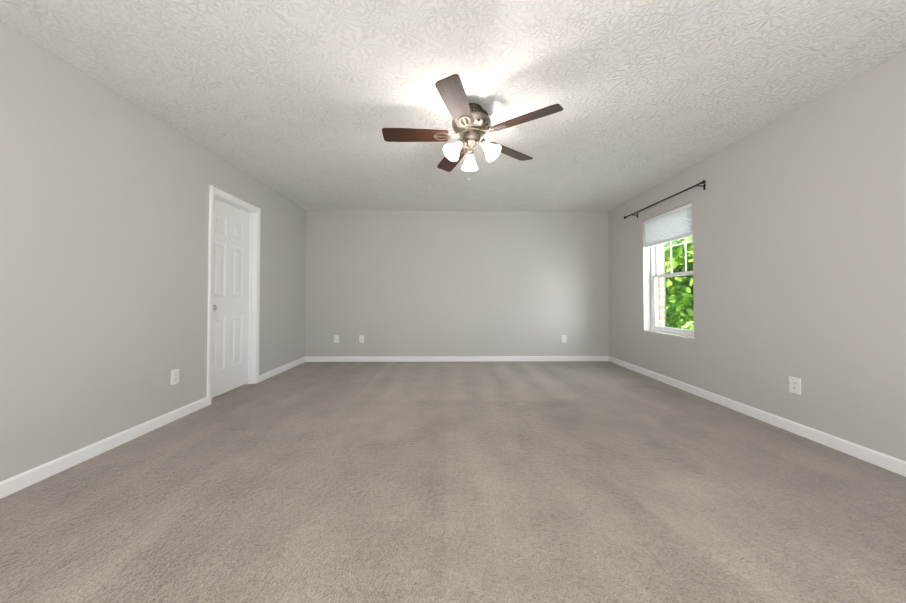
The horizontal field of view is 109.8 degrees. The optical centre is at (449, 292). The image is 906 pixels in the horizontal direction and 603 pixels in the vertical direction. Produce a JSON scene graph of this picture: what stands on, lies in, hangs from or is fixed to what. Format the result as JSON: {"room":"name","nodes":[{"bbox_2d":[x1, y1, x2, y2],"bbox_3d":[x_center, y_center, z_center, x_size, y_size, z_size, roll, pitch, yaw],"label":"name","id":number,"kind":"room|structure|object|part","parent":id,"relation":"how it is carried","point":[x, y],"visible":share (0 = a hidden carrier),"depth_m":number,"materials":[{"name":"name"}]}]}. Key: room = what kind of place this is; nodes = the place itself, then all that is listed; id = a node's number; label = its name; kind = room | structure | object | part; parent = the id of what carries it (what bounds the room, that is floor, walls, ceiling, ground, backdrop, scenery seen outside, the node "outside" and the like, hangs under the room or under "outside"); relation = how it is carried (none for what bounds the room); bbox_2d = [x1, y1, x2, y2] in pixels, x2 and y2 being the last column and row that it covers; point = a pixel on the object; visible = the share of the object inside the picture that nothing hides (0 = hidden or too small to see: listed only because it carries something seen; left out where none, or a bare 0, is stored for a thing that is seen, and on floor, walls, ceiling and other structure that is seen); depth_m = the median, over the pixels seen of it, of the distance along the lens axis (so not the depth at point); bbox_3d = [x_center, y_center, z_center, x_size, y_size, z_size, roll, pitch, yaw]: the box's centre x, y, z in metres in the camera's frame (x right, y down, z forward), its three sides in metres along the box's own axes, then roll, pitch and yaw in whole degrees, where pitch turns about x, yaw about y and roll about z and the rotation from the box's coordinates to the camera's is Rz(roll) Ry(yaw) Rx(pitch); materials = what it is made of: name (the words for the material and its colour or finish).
{"room":"empty bedroom","nodes":[
{"label":"empty bedroom","id":0,"kind":"room"},
{"bbox_2d":[0,20,305,481],"bbox_3d":[-2.486,-0.162,2.322,0.365,2.640,6.032,0,-1,-1],"label":"wall","id":1,"kind":"structure","parent":0,"point":[104,213],"depth_m":2.10,"materials":[{"name":"paint"}]},
{"bbox_2d":[0,397,207,498],"bbox_3d":[-2.286,1.000,1.273,0.014,0.082,3.508,0,-1,-1],"label":"baseboard","id":2,"kind":"structure","parent":1,"relation":"attached to","point":[16,483],"depth_m":2.02,"materials":[{"name":"white wood"}]},
{"bbox_2d":[171,369,178,384],"bbox_3d":[-2.302,0.704,2.672,0.009,0.122,0.079,0,-1,-1],"label":"electrical outlet","id":3,"kind":"object","parent":1,"relation":"attached to","point":[175,376],"visible":1,"depth_m":2.66,"materials":[{"name":"white plastic"}]},
{"bbox_2d":[212,198,248,397],"bbox_3d":[-2.377,0.050,3.454,0.105,2.030,0.694,0,-1,-1],"label":"door","id":4,"kind":"structure","parent":1,"relation":"in","point":[230,303],"depth_m":3.48,"materials":[{"name":"white wood"}]},
{"bbox_2d":[207,185,260,404],"bbox_3d":[-2.363,0.023,3.454,0.132,2.108,0.826,0,-1,-1],"label":"door frame","id":5,"kind":"structure","parent":1,"relation":"attached to","point":[215,190],"depth_m":3.79,"materials":[{"name":"white wood"}]},
{"bbox_2d":[259,357,303,381],"bbox_3d":[-2.316,1.053,4.474,0.014,0.082,1.248,0,-1,-1],"label":"baseboard","id":6,"kind":"structure","parent":1,"relation":"attached to","point":[264,376],"depth_m":4.35,"materials":[{"name":"white wood"}]},
{"bbox_2d":[0,361,905,602],"bbox_3d":[0.180,1.159,2.325,5.567,0.200,6.232,0,-1,-1],"label":"floor","id":7,"kind":"structure","parent":0,"point":[482,482],"depth_m":1.58,"materials":[{"name":"carpet"}]},
{"bbox_2d":[0,0,905,210],"bbox_3d":[0.180,-1.481,2.369,5.567,0.200,6.232,0,-1,-1],"label":"ceiling","id":8,"kind":"structure","parent":0,"point":[302,103],"depth_m":2.05,"materials":[{"name":"white paint"}]},
{"bbox_2d":[382,74,562,171],"bbox_3d":[0.119,-1.154,2.393,1.236,0.453,1.288,0,-1,-1],"label":"ceiling fan","id":9,"kind":"object","parent":8,"relation":"hanging from","point":[471,123],"visible":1,"depth_m":2.33,"materials":[{"name":"brown wood"}]},
{"bbox_3d":[-0.255,-1.179,2.384,0.487,0.006,0.142,0,-13,-2],"label":"blade","id":10,"kind":"part","parent":9,"relation":"part of","materials":[{"name":"brown wood"}]},
{"bbox_3d":[0.021,-1.172,2.791,0.142,0.006,0.487,13,-5,-19],"label":"blade","id":11,"kind":"part","parent":9,"relation":"part of","materials":[{"name":"brown wood"}]},
{"bbox_3d":[0.047,-1.185,1.996,0.142,0.006,0.487,-13,-4,16],"label":"blade","id":12,"kind":"part","parent":9,"relation":"part of","materials":[{"name":"brown wood"}]},
{"bbox_3d":[0.163,-1.268,2.399,0.298,0.132,0.298,0,-1,-1],"label":"motor","id":13,"kind":"part","parent":9,"relation":"part of","materials":[{"name":"grey metal"}]},
{"bbox_3d":[0.494,-1.174,2.654,0.487,0.006,0.142,1,11,-38],"label":"blade","id":14,"kind":"part","parent":9,"relation":"part of","materials":[{"name":"brown wood"}]},
{"bbox_3d":[0.510,-1.182,2.163,0.487,0.006,0.142,-1,11,34],"label":"blade","id":15,"kind":"part","parent":9,"relation":"part of","materials":[{"name":"brown wood"}]},
{"bbox_2d":[305,210,608,355],"bbox_3d":[0.153,-0.114,5.237,5.567,2.640,0.150,0,-1,-1],"label":"wall","id":16,"kind":"structure","parent":0,"point":[460,283],"depth_m":5.16,"materials":[{"name":"paint"}]},
{"bbox_2d":[334,335,338,342],"bbox_3d":[-1.824,0.745,5.125,0.079,0.122,0.009,0,-1,-1],"label":"electrical outlet","id":17,"kind":"object","parent":16,"relation":"attached to","point":[336,338],"visible":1,"depth_m":5.12,"materials":[{"name":"white plastic"}]},
{"bbox_2d":[359,335,363,342],"bbox_3d":[-1.419,0.745,5.124,0.079,0.122,0.019,0,-1,-1],"label":"outlet","id":18,"kind":"object","parent":16,"relation":"attached to","point":[361,338],"visible":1,"depth_m":5.13,"materials":[{"name":"white plastic"}]},
{"bbox_2d":[304,356,607,361],"bbox_3d":[0.115,1.064,5.136,4.890,0.082,0.014,0,-1,-1],"label":"baseboard","id":19,"kind":"structure","parent":16,"relation":"attached to","point":[307,358],"depth_m":5.13,"materials":[{"name":"white wood"}]},
{"bbox_2d":[562,335,566,342],"bbox_3d":[1.854,0.745,5.160,0.079,0.122,0.009,0,-1,-1],"label":"electrical outlet","id":20,"kind":"object","parent":16,"relation":"attached to","point":[564,338],"visible":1,"depth_m":5.16,"materials":[{"name":"white plastic"}]},
{"bbox_2d":[658,244,664,326],"bbox_3d":[2.821,1.139,2.350,0.055,5.840,6.032,0,-1,-1],"label":"brick wall","id":21,"kind":"structure","parent":0,"point":[660,293],"depth_m":4.21,"materials":[{"name":"brown brick"}]},
{"bbox_2d":[608,51,905,460],"bbox_3d":[2.704,-0.161,2.370,0.180,2.640,6.032,0,-1,-1],"label":"wall","id":22,"kind":"structure","parent":0,"point":[799,242],"depth_m":2.37,"materials":[{"name":"paint"}]},
{"bbox_2d":[624,180,705,218],"bbox_3d":[2.556,-1.077,3.884,0.086,0.072,1.448,0,-1,-1],"label":"curtain rod","id":23,"kind":"object","parent":22,"relation":"attached to","point":[698,184],"visible":1,"depth_m":3.65,"materials":[{"name":"black metal"}]},
{"bbox_2d":[644,203,693,336],"bbox_3d":[2.696,-0.240,3.838,0.168,1.467,0.863,0,-1,-1],"label":"window","id":24,"kind":"structure","parent":22,"relation":"in","point":[671,274],"depth_m":4.01,"materials":[{"name":"white plastic"}]},
{"bbox_2d":[664,243,665,326],"bbox_3d":[2.847,-0.231,4.409,0.030,1.468,0.364,0,-1,-1],"label":"shutter","id":25,"kind":"object","parent":24,"relation":"attached to","point":[664,290],"depth_m":4.22,"materials":[{"name":"grey"}]},
{"bbox_2d":[644,207,692,244],"bbox_3d":[2.637,-0.791,3.847,0.042,0.280,0.847,0,-1,-1],"label":"window shade","id":26,"kind":"object","parent":24,"relation":"hanging from","point":[673,225],"visible":0.75,"depth_m":3.79,"materials":[{"name":"white fabric"}]},
{"bbox_3d":[2.637,-0.791,3.847,0.050,0.360,0.851,0,-1,-1],"label":"window blind rails","id":27,"kind":"part","parent":24,"relation":"part of","materials":[{"name":"white fabric"}]},
{"bbox_2d":[608,356,905,476],"bbox_3d":[2.606,1.018,2.350,0.014,0.082,5.632,0,-1,-1],"label":"baseboard","id":28,"kind":"structure","parent":22,"relation":"attached to","point":[898,466],"depth_m":2.43,"materials":[{"name":"white wood"}]},
{"bbox_2d":[789,376,800,394],"bbox_3d":[2.609,0.700,2.409,0.009,0.122,0.079,0,-1,-1],"label":"electrical outlet","id":29,"kind":"object","parent":22,"relation":"attached to","point":[795,385],"visible":1,"depth_m":2.40,"materials":[{"name":"white plastic"}]},
{"label":"outside","id":30,"kind":"structure","parent":0,"visible":0},
{"bbox_2d":[677,319,693,328],"bbox_3d":[9.942,4.185,10.002,100.000,0.200,100.000,0,-1,-1],"label":"ground","id":31,"kind":"structure","parent":30,"point":[686,325],"depth_m":45.60,"materials":[{"name":"green plant"}]},
{"bbox_2d":[665,236,693,329],"bbox_3d":[9.754,-0.822,10.009,13.454,9.817,13.186,0,-1,-1],"label":"trees","id":32,"kind":"object","parent":31,"relation":"on","point":[675,309],"depth_m":8.12,"materials":[{"name":"green plant"}]}
]}

